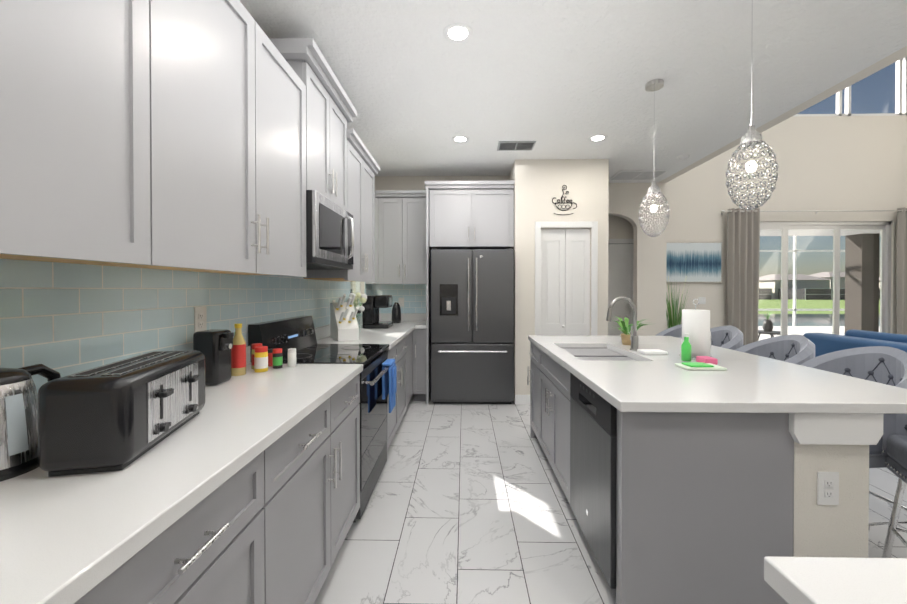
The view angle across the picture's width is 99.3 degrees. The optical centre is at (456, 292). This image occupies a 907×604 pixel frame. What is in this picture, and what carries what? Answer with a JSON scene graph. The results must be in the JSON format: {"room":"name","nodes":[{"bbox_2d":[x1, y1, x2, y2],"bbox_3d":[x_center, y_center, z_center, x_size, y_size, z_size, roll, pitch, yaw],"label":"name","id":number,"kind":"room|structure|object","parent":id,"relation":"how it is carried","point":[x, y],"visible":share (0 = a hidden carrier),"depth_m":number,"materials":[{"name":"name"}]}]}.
{"room":"kitchen","nodes":[
{"label":"kitchen","id":0,"kind":"room"},
{"bbox_2d":[352,281,364,304],"bbox_3d":[-1.290,-0.096,1.011,0.150,2.850,8.600,0,0,1],"label":"wall","id":1,"kind":"structure","parent":0,"point":[362,287],"depth_m":4.79,"materials":[{"name":"beige paint"}]},
{"bbox_2d":[0,0,175,263],"bbox_3d":[-1.043,-0.627,0.796,0.348,1.064,0.706,0,0,1],"label":"upper cabinet","id":2,"kind":"object","parent":1,"relation":"attached to","point":[88,87],"depth_m":0.92,"materials":[{"name":"grey paint"}]},
{"bbox_2d":[88,0,311,275],"bbox_3d":[-1.027,-0.634,1.601,0.348,1.064,1.136,0,0,1],"label":"upper cabinet","id":3,"kind":"object","parent":1,"relation":"attached to","point":[212,136],"depth_m":1.52,"materials":[{"name":"grey paint"}]},
{"bbox_2d":[0,259,425,393],"bbox_3d":[-0.799,0.144,1.928,0.794,0.515,6.450,0,0,1],"label":"tile backsplash","id":4,"kind":"structure","parent":1,"relation":"attached to","point":[64,319],"depth_m":1.41,"materials":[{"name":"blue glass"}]},
{"bbox_2d":[0,331,0,364],"bbox_3d":[-1.203,0.124,0.973,0.009,0.135,0.088,0,0,1],"label":"electrical outlet plate","id":5,"kind":"object","parent":4,"relation":"attached to","point":[0,331],"depth_m":1.02,"materials":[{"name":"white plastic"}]},
{"bbox_2d":[194,306,206,332],"bbox_3d":[-1.186,0.128,1.791,0.009,0.128,0.080,0,0,1],"label":"electrical outlet plate","id":6,"kind":"object","parent":4,"relation":"attached to","point":[200,313],"depth_m":1.78,"materials":[{"name":"white plastic"}]},
{"bbox_2d":[398,298,403,306],"bbox_3d":[-0.732,0.124,5.140,0.075,0.120,0.009,0,0,1],"label":"electrical outlet plate","id":7,"kind":"object","parent":4,"relation":"attached to","point":[400,300],"depth_m":5.14,"materials":[{"name":"white plastic"}]},
{"bbox_2d":[246,316,361,363],"bbox_3d":[-1.178,0.351,1.933,0.018,0.100,6.440,0,0,1],"label":"backsplash","id":8,"kind":"structure","parent":1,"relation":"attached to","point":[320,333],"depth_m":3.23,"materials":[{"name":"grey tile"}]},
{"bbox_2d":[284,48,347,211],"bbox_3d":[-1.008,-0.980,2.548,0.348,0.749,0.756,0,0,1],"label":"upper cabinet","id":9,"kind":"object","parent":1,"relation":"attached to","point":[327,114],"depth_m":2.48,"materials":[{"name":"grey paint"}]},
{"bbox_2d":[306,190,353,269],"bbox_3d":[-0.952,-0.379,2.552,0.441,0.410,0.748,0,0,1],"label":"over-the-range microwave","id":10,"kind":"object","parent":9,"relation":"attached to","point":[329,235],"visible":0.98,"depth_m":2.39,"materials":[{"name":"silver metal"}]},
{"bbox_2d":[300,132,375,283],"bbox_3d":[-0.992,-0.667,3.382,0.348,1.099,0.898,0,0,1],"label":"upper cabinet","id":11,"kind":"object","parent":1,"relation":"attached to","point":[361,170],"depth_m":3.32,"materials":[{"name":"grey paint"}]},
{"bbox_2d":[351,281,361,314],"bbox_3d":[-1.190,-0.350,4.478,0.112,1.200,0.680,0,0,1],"label":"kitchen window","id":12,"kind":"structure","parent":1,"relation":"in","point":[357,285],"depth_m":4.75,"materials":[{"name":"white"}]},
{"bbox_2d":[375,176,508,250],"bbox_3d":[0.249,-0.132,5.191,3.060,2.850,0.120,0,0,1],"label":"wall","id":13,"kind":"structure","parent":0,"point":[399,182],"depth_m":5.13,"materials":[{"name":"beige paint"}]},
{"bbox_2d":[376,192,383,283],"bbox_3d":[-1.021,-0.680,4.975,0.226,1.099,0.348,0,0,1],"label":"upper cabinet","id":14,"kind":"object","parent":13,"relation":"attached to","point":[379,195],"depth_m":4.80,"materials":[{"name":"grey paint"}]},
{"bbox_2d":[379,312,430,319],"bbox_3d":[-0.722,0.324,5.135,0.766,0.100,0.018,0,0,1],"label":"backsplash","id":15,"kind":"structure","parent":13,"relation":"attached to","point":[382,316],"depth_m":5.12,"materials":[{"name":"grey tile"}]},
{"bbox_2d":[384,192,431,283],"bbox_3d":[-0.663,-0.680,4.968,0.601,1.099,0.348,0,0,1],"label":"upper cabinet","id":16,"kind":"object","parent":13,"relation":"attached to","point":[407,254],"depth_m":4.80,"materials":[{"name":"grey paint"}]},
{"bbox_2d":[428,184,513,249],"bbox_3d":[0.187,-0.922,4.839,1.000,0.704,0.568,0,0,1],"label":"upper cabinet","id":17,"kind":"object","parent":13,"relation":"attached to","point":[460,216],"depth_m":4.56,"materials":[{"name":"grey paint"}]},
{"bbox_2d":[509,166,512,248],"bbox_3d":[0.842,-0.129,4.864,0.300,2.850,0.510,0,0,1],"label":"wall","id":18,"kind":"structure","parent":0,"point":[511,172],"depth_m":4.82,"materials":[{"name":"beige paint"}]},
{"bbox_2d":[513,159,588,402],"bbox_3d":[1.121,-0.126,4.543,0.870,2.850,0.120,0,0,1],"label":"wall","id":19,"kind":"structure","parent":0,"point":[539,184],"depth_m":4.48,"materials":[{"name":"beige paint"}]},
{"bbox_2d":[515,395,529,404],"bbox_3d":[4.223,1.269,1.613,7.190,0.110,10.000,0,0,1],"label":"baseboard","id":20,"kind":"structure","parent":19,"relation":"attached to","point":[522,399],"depth_m":4.49,"materials":[{"name":"white wood"}]},
{"bbox_2d":[552,185,576,214],"bbox_3d":[1.254,-1.076,4.465,0.288,0.349,0.008,0,0,1],"label":"sign","id":21,"kind":"object","parent":19,"relation":"attached to","point":[563,203],"visible":1,"depth_m":4.46,"materials":[{"name":"black metal"}]},
{"bbox_2d":[535,221,597,335],"bbox_3d":[1.275,0.237,4.509,0.720,2.125,0.093,0,0,1],"label":"bifold pantry door","id":22,"kind":"structure","parent":19,"relation":"in","point":[562,282],"depth_m":4.51,"materials":[{"name":"white wood"}]},
{"bbox_2d":[240,0,906,182],"bbox_3d":[0.767,-1.584,1.342,4.250,0.120,9.370,0,0,1],"label":"ceiling","id":23,"kind":"structure","parent":0,"point":[560,79],"depth_m":2.64,"materials":[{"name":"white paint"}]},
{"bbox_2d":[443,22,472,42],"bbox_3d":[0.011,-1.529,2.273,0.182,0.007,0.182,0,1,28],"label":"recessed light","id":24,"kind":"object","parent":23,"relation":"in","point":[459,33],"depth_m":2.26,"materials":[{"name":"white"}]},
{"bbox_2d":[452,135,468,142],"bbox_3d":[0.043,-1.543,3.873,0.182,0.007,0.182,0,1,28],"label":"recessed light","id":25,"kind":"object","parent":23,"relation":"in","point":[460,139],"depth_m":3.87,"materials":[{"name":"white"}]},
{"bbox_2d":[497,141,535,150],"bbox_3d":[0.616,-1.530,3.976,0.375,0.031,0.256,0,0,1],"label":"ceiling vent","id":26,"kind":"object","parent":23,"relation":"in","point":[502,145],"depth_m":4.01,"materials":[{"name":"grey metal"}]},
{"bbox_2d":[588,134,606,141],"bbox_3d":[1.412,-1.543,3.845,0.182,0.007,0.182,0,0,-8],"label":"recessed light","id":27,"kind":"object","parent":23,"relation":"in","point":[596,138],"depth_m":3.85,"materials":[{"name":"white"}]},
{"bbox_2d":[609,170,667,179],"bbox_3d":[2.348,-1.539,4.985,0.601,0.031,0.403,0,0,1],"label":"ceiling","id":28,"kind":"structure","parent":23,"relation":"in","point":[619,175],"depth_m":5.02,"materials":[{"name":"grey paint"}]},
{"bbox_2d":[638,79,669,236],"bbox_3d":[1.452,-0.973,2.829,0.208,1.125,0.207,0,0,1],"label":"pendant light","id":29,"kind":"object","parent":23,"relation":"hanging from","point":[654,85],"visible":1,"depth_m":2.81,"materials":[{"name":"silver metal"}]},
{"bbox_2d":[725,0,778,210],"bbox_3d":[1.433,-0.965,1.869,0.208,1.125,0.207,0,0,1],"label":"pendant light","id":30,"kind":"object","parent":23,"relation":"hanging from","point":[751,138],"visible":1,"depth_m":1.86,"materials":[{"name":"silver metal"}]},
{"bbox_2d":[589,159,608,335],"bbox_3d":[1.679,-0.132,5.187,0.200,2.850,1.430,0,0,1],"label":"wall","id":31,"kind":"structure","parent":0,"point":[598,168],"depth_m":4.47,"materials":[{"name":"beige paint"}]},
{"bbox_2d":[314,395,906,603],"bbox_3d":[3.308,1.354,1.632,9.320,0.060,10.300,0,0,1],"label":"floor","id":32,"kind":"structure","parent":0,"point":[468,504],"depth_m":2.19,"materials":[{"name":"tile"}]},
{"bbox_2d":[84,444,279,603],"bbox_3d":[-0.899,0.893,0.526,0.648,0.880,1.346,0,0,1],"label":"base cabinet","id":33,"kind":"object","parent":32,"relation":"on","point":[228,550],"depth_m":0.94,"materials":[{"name":"grey paint"}]},
{"bbox_2d":[0,364,362,603],"bbox_3d":[-0.890,0.434,0.441,0.668,0.040,3.468,0,0,1],"label":"countertop","id":34,"kind":"structure","parent":33,"relation":"on","point":[63,538],"depth_m":0.81,"materials":[{"name":"white stone"}]},
{"bbox_2d":[0,364,60,481],"bbox_3d":[-1.067,0.284,0.915,0.184,0.250,0.254,0,0,1],"label":"kettle","id":35,"kind":"object","parent":34,"relation":"on","point":[18,429],"visible":0.77,"depth_m":0.87,"materials":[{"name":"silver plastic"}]},
{"bbox_2d":[37,350,204,476],"bbox_3d":[-0.877,0.299,1.080,0.204,0.218,0.460,0,1,-13],"label":"toaster","id":36,"kind":"object","parent":34,"relation":"on","point":[119,415],"visible":1,"depth_m":0.88,"materials":[{"name":"black plastic"}]},
{"bbox_2d":[193,329,233,384],"bbox_3d":[-1.071,0.285,1.720,0.140,0.235,0.120,0,0,1],"label":"can opener","id":37,"kind":"object","parent":34,"relation":"on","point":[214,346],"visible":0.94,"depth_m":1.67,"materials":[{"name":"black plastic"}]},
{"bbox_2d":[231,323,295,375],"bbox_3d":[-1.023,0.275,2.017,0.162,0.250,0.324,0,1,35],"label":"spice jars","id":38,"kind":"object","parent":34,"relation":"on","point":[263,358],"visible":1,"depth_m":1.94,"materials":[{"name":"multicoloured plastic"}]},
{"bbox_2d":[280,392,339,603],"bbox_3d":[-0.881,0.886,1.421,0.648,0.880,0.676,0,0,1],"label":"base cabinet","id":39,"kind":"object","parent":32,"relation":"on","point":[310,453],"depth_m":1.48,"materials":[{"name":"grey paint"}]},
{"bbox_2d":[248,316,388,522],"bbox_3d":[-0.820,0.736,2.559,0.705,1.120,0.756,0,0,1],"label":"range","id":40,"kind":"object","parent":32,"relation":"on","point":[297,333],"visible":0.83,"depth_m":2.45,"materials":[{"name":"black metal"}]},
{"bbox_2d":[382,359,396,412],"bbox_3d":[-0.471,0.653,2.734,0.080,0.342,0.185,0,0,1],"label":"towel","id":41,"kind":"object","parent":40,"relation":"hanging from","point":[389,382],"visible":1,"depth_m":2.67,"materials":[{"name":"blue fabric"}]},
{"bbox_2d":[340,372,360,547],"bbox_3d":[-0.871,0.882,1.911,0.648,0.880,0.536,0,0,1],"label":"base cabinet","id":42,"kind":"object","parent":32,"relation":"on","point":[350,396],"depth_m":1.99,"materials":[{"name":"grey paint"}]},
{"bbox_2d":[384,336,407,449],"bbox_3d":[-0.841,0.868,3.442,0.648,0.880,0.998,0,0,1],"label":"base cabinet","id":43,"kind":"object","parent":32,"relation":"on","point":[400,353],"depth_m":3.45,"materials":[{"name":"grey paint"}]},
{"bbox_2d":[317,320,430,351],"bbox_3d":[-0.757,0.403,4.045,0.792,0.040,2.216,0,0,1],"label":"countertop","id":44,"kind":"structure","parent":43,"relation":"on","point":[392,336],"depth_m":3.59,"materials":[{"name":"white stone"}]},
{"bbox_2d":[330,294,358,340],"bbox_3d":[-0.928,0.197,3.228,0.169,0.384,0.351,0,1,-31],"label":"knife block","id":45,"kind":"object","parent":44,"relation":"on","point":[343,323],"visible":1,"depth_m":3.18,"materials":[{"name":"white plastic"}]},
{"bbox_2d":[347,292,366,326],"bbox_3d":[-1.036,0.186,3.999,0.222,0.394,0.179,0,0,1],"label":"flower vase","id":46,"kind":"object","parent":44,"relation":"on","point":[362,298],"visible":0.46,"depth_m":3.98,"materials":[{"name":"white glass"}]},
{"bbox_2d":[357,295,392,328],"bbox_3d":[-0.900,0.203,4.256,0.360,0.355,0.300,0,0,1],"label":"coffee maker","id":47,"kind":"object","parent":44,"relation":"on","point":[372,304],"visible":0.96,"depth_m":4.12,"materials":[{"name":"black plastic"}]},
{"bbox_2d":[392,302,400,322],"bbox_3d":[-0.749,0.246,4.824,0.120,0.260,0.120,0,0,1],"label":"coffee grinder","id":48,"kind":"object","parent":44,"relation":"on","point":[396,313],"visible":0.98,"depth_m":4.78,"materials":[{"name":"black plastic"}]},
{"bbox_2d":[408,328,423,402],"bbox_3d":[-0.808,0.859,4.520,0.671,0.880,1.276,0,0,1],"label":"base cabinet","id":49,"kind":"object","parent":32,"relation":"on","point":[416,337],"depth_m":4.54,"materials":[{"name":"grey paint"}]},
{"bbox_2d":[431,248,513,403],"bbox_3d":[0.192,0.390,4.750,0.955,1.815,0.750,0,0,1],"label":"refrigerator","id":50,"kind":"object","parent":32,"relation":"on","point":[472,327],"visible":1,"depth_m":4.44,"materials":[{"name":"grey metal"}]},
{"bbox_2d":[528,340,539,442],"bbox_3d":[0.994,0.870,3.265,0.652,0.880,0.458,0,0,1],"label":"base cabinet","id":51,"kind":"object","parent":32,"relation":"on","point":[534,352],"depth_m":3.31,"materials":[{"name":"grey paint"}]},
{"bbox_2d":[540,352,571,503],"bbox_3d":[0.983,0.875,2.669,0.650,0.880,0.966,0,0,1],"label":"base cabinet","id":52,"kind":"object","parent":32,"relation":"on","point":[555,395],"depth_m":2.56,"materials":[{"name":"grey paint"}]},
{"bbox_2d":[528,336,681,347],"bbox_3d":[1.290,0.410,3.254,1.280,0.040,0.500,0,0,1],"label":"countertop","id":53,"kind":"structure","parent":52,"relation":"on","point":[584,341],"depth_m":3.17,"materials":[{"name":"white stone"}]},
{"bbox_2d":[540,344,771,367],"bbox_3d":[1.278,0.415,2.634,1.280,0.040,0.740,0,0,1],"label":"countertop","id":54,"kind":"structure","parent":52,"relation":"on","point":[557,353],"depth_m":2.53,"materials":[{"name":"white stone"}]},
{"bbox_2d":[560,344,635,359],"bbox_3d":[0.958,0.519,2.642,0.428,0.192,0.748,0,0,1],"label":"sink","id":55,"kind":"object","parent":54,"relation":"in","point":[584,353],"depth_m":2.76,"materials":[{"name":"silver metal"}]},
{"bbox_2d":[606,296,643,351],"bbox_3d":[1.151,0.209,2.689,0.229,0.372,0.112,0,0,1],"label":"faucet","id":56,"kind":"object","parent":54,"relation":"on","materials":[{"name":"silver metal"}]},
{"bbox_2d":[612,317,647,344],"bbox_3d":[1.332,0.291,2.924,0.327,0.202,0.385,0,0,1],"label":"potted plant","id":57,"kind":"object","parent":54,"relation":"on","point":[625,335],"visible":0.81,"depth_m":2.91,"materials":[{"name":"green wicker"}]},
{"bbox_2d":[637,349,667,354],"bbox_3d":[1.280,0.385,2.519,0.150,0.020,0.110,0,0,1],"label":"supplies","id":58,"kind":"object","parent":54,"relation":"on","point":[644,351],"depth_m":2.47,"materials":[{"name":"white"}]},
{"bbox_2d":[679,299,711,358],"bbox_3d":[1.474,0.215,2.369,0.186,0.358,0.183,0,0,1],"label":"paper towel holder","id":59,"kind":"object","parent":54,"relation":"on","point":[696,324],"visible":0.77,"depth_m":2.31,"materials":[{"name":"white paper"}]},
{"bbox_2d":[655,324,681,337],"bbox_3d":[2.190,0.790,3.872,0.541,1.034,0.564,0,0,1],"label":"bar stool","id":60,"kind":"object","parent":32,"relation":"on","point":[675,331],"depth_m":4.05,"materials":[{"name":"grey fabric"}]},
{"bbox_2d":[666,276,693,327],"bbox_3d":[3.519,0.508,6.250,0.556,1.551,0.622,0,0,1],"label":"grass plant","id":61,"kind":"object","parent":32,"relation":"on","point":[673,318],"visible":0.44,"depth_m":6.18,"materials":[{"name":"green plant"}]},
{"bbox_2d":[575,376,795,603],"bbox_3d":[0.977,0.882,1.840,0.630,0.880,0.692,0,0,1],"label":"base cabinet","id":62,"kind":"object","parent":32,"relation":"on","point":[700,496],"depth_m":1.47,"materials":[{"name":"grey paint"}]},
{"bbox_2d":[570,373,616,588],"bbox_3d":[0.665,0.831,1.886,0.052,0.771,0.604,0,0,1],"label":"dishwasher","id":63,"kind":"object","parent":62,"relation":"in","point":[593,438],"visible":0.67,"depth_m":1.77,"materials":[{"name":"grey metal"}]},
{"bbox_2d":[564,360,906,415],"bbox_3d":[1.262,0.422,1.845,1.280,0.040,0.840,0,0,1],"label":"countertop","id":64,"kind":"structure","parent":62,"relation":"on","point":[747,387],"depth_m":1.61,"materials":[{"name":"white stone"}]},
{"bbox_2d":[681,333,717,360],"bbox_3d":[1.397,0.318,2.210,0.099,0.160,0.183,0,1,-23],"label":"supplies","id":65,"kind":"object","parent":64,"relation":"on","point":[686,347],"depth_m":2.24,"materials":[{"name":"green"}]},
{"bbox_2d":[675,359,726,370],"bbox_3d":[1.296,0.387,2.049,0.200,0.024,0.130,0,0,1],"label":"tray","id":66,"kind":"object","parent":64,"relation":"on","point":[705,363],"depth_m":2.02,"materials":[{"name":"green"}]},
{"bbox_2d":[710,325,743,349],"bbox_3d":[2.139,0.795,3.288,0.523,1.034,0.565,0,0,1],"label":"bar stool","id":67,"kind":"object","parent":32,"relation":"on","point":[729,337],"visible":0.17,"depth_m":3.28,"materials":[{"name":"grey fabric"}]},
{"bbox_2d":[736,334,814,364],"bbox_3d":[2.124,0.800,2.652,0.527,1.034,0.562,0,0,1],"label":"bar stool","id":68,"kind":"object","parent":32,"relation":"on","point":[797,349],"visible":0.15,"depth_m":2.69,"materials":[{"name":"grey fabric"}]},
{"bbox_2d":[788,416,875,551],"bbox_3d":[1.446,0.917,2.475,0.278,0.800,2.020,0,0,1],"label":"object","id":69,"kind":"object","parent":32,"relation":"on","point":[816,444],"depth_m":1.46,"materials":[{"name":"beige paint"}]},
{"bbox_2d":[817,472,838,504],"bbox_3d":[1.410,0.741,1.459,0.078,0.125,0.008,0,0,1],"label":"electrical outlet plate","id":70,"kind":"object","parent":69,"relation":"attached to","point":[827,488],"depth_m":1.46,"materials":[{"name":"white plastic"}]},
{"bbox_2d":[801,346,906,525],"bbox_3d":[2.108,0.805,2.058,0.534,1.034,0.567,0,0,1],"label":"bar stool","id":71,"kind":"object","parent":32,"relation":"on","point":[886,365],"visible":0.12,"depth_m":2.07,"materials":[{"name":"grey fabric"}]},
{"bbox_2d":[803,329,906,356],"bbox_3d":[4.502,0.856,3.329,1.000,0.906,2.350,0,0,1],"label":"sofa","id":72,"kind":"object","parent":32,"relation":"on","point":[825,343],"visible":0.19,"depth_m":3.99,"materials":[{"name":"blue fabric"}]},
{"bbox_2d":[882,435,906,557],"bbox_3d":[2.102,0.810,1.518,0.625,1.034,0.641,0,0,1],"label":"bar stool","id":73,"kind":"object","parent":32,"relation":"on","point":[896,462],"visible":0.88,"depth_m":1.77,"materials":[{"name":"grey fabric"}]},
{"bbox_2d":[609,215,633,238],"bbox_3d":[2.389,-0.138,5.948,1.190,2.850,0.120,0,0,1],"label":"wall","id":74,"kind":"structure","parent":0,"point":[620,228],"depth_m":5.88,"materials":[{"name":"beige paint"}]},
{"bbox_2d":[608,239,633,335],"bbox_3d":[2.332,0.233,5.838,0.900,2.110,0.107,0,0,1],"label":"hall door","id":75,"kind":"structure","parent":74,"relation":"in","point":[620,265],"depth_m":5.87,"materials":[{"name":"white wood"}]},
{"bbox_2d":[609,183,657,335],"bbox_3d":[2.321,-0.135,5.530,1.070,2.850,0.120,0,0,1],"label":"wall","id":76,"kind":"structure","parent":0,"point":[625,200],"depth_m":5.46,"materials":[{"name":"beige paint"}]},
{"bbox_2d":[658,46,906,332],"bbox_3d":[2.840,-1.577,1.691,0.120,5.800,10.150,0,0,1],"label":"wall","id":77,"kind":"structure","parent":0,"point":[840,86],"depth_m":4.13,"materials":[{"name":"beige paint"}]},
{"bbox_2d":[666,115,906,333],"bbox_3d":[5.474,-1.619,6.639,5.190,5.800,0.150,0,0,1],"label":"wall","id":78,"kind":"structure","parent":0,"point":[842,162],"depth_m":6.55,"materials":[{"name":"beige paint"}]},
{"bbox_2d":[666,242,721,282],"bbox_3d":[3.946,-0.521,6.585,1.157,0.688,0.032,0,0,1],"label":"painting","id":79,"kind":"object","parent":78,"relation":"attached to","point":[697,262],"visible":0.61,"depth_m":6.57,"materials":[{"name":"blue fabric"}]},
{"bbox_2d":[698,297,705,303],"bbox_3d":[4.208,0.131,6.600,0.124,0.120,0.008,0,0,1],"label":"electrical outlet plate","id":80,"kind":"object","parent":78,"relation":"attached to","point":[702,300],"depth_m":6.60,"materials":[{"name":"white plastic"}]},
{"bbox_2d":[721,207,906,344],"bbox_3d":[6.188,-0.074,6.495,3.452,2.688,0.133,0,0,1],"label":"curtains","id":81,"kind":"object","parent":78,"relation":"attached to","point":[743,241],"visible":0.9,"depth_m":6.47,"materials":[{"name":"grey fabric"}]},
{"bbox_2d":[758,221,891,339],"bbox_3d":[6.111,0.031,6.631,2.595,2.500,0.070,0,0,1],"label":"sliding glass door","id":82,"kind":"structure","parent":78,"relation":"in","point":[884,228],"depth_m":6.61,"materials":[{"name":"glass"}]},
{"bbox_2d":[794,56,906,115],"bbox_3d":[5.644,-3.529,6.605,4.250,1.060,0.060,0,0,1],"label":"clerestory window","id":83,"kind":"structure","parent":78,"relation":"in","point":[900,102],"depth_m":6.56,"materials":[{"name":"white"}]},
{"bbox_2d":[760,552,906,603],"bbox_3d":[1.416,0.441,-0.325,1.905,0.040,1.827,0,0,1],"label":"countertop","id":84,"kind":"structure","parent":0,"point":[792,577],"depth_m":0.57,"materials":[{"name":"white stone"}]},
{"label":"outside","id":85,"kind":"structure","parent":0,"visible":0},
{"bbox_2d":[758,299,879,325],"bbox_3d":[53.511,0.607,178.867,400.000,1.400,440.000,0,0,1],"label":"ground","id":86,"kind":"structure","parent":85,"point":[812,305],"depth_m":44.22,"materials":[{"name":"green plant"}]},
{"bbox_2d":[350,272,879,299],"bbox_3d":[101.540,-2.464,117.093,319.500,8.400,24.550,0,0,1],"label":"houses","id":87,"kind":"structure","parent":86,"relation":"on","point":[773,287],"depth_m":113.80,"materials":[{"name":"stucco"},{"name":"roof shingles"}]},
{"bbox_2d":[758,230,880,340],"bbox_3d":[9.113,-0.843,10.589,14.070,4.360,7.860,0,0,1],"label":"lanai","id":88,"kind":"object","parent":86,"relation":"on","point":[861,286],"depth_m":9.19,"materials":[{"name":"grey"}]},
{"bbox_2d":[758,311,780,339],"bbox_3d":[6.240,0.808,7.720,0.600,0.969,0.600,0,0,1],"label":"patio table","id":89,"kind":"object","parent":88,"relation":"on","point":[766,326],"depth_m":7.67,"materials":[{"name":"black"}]}
]}

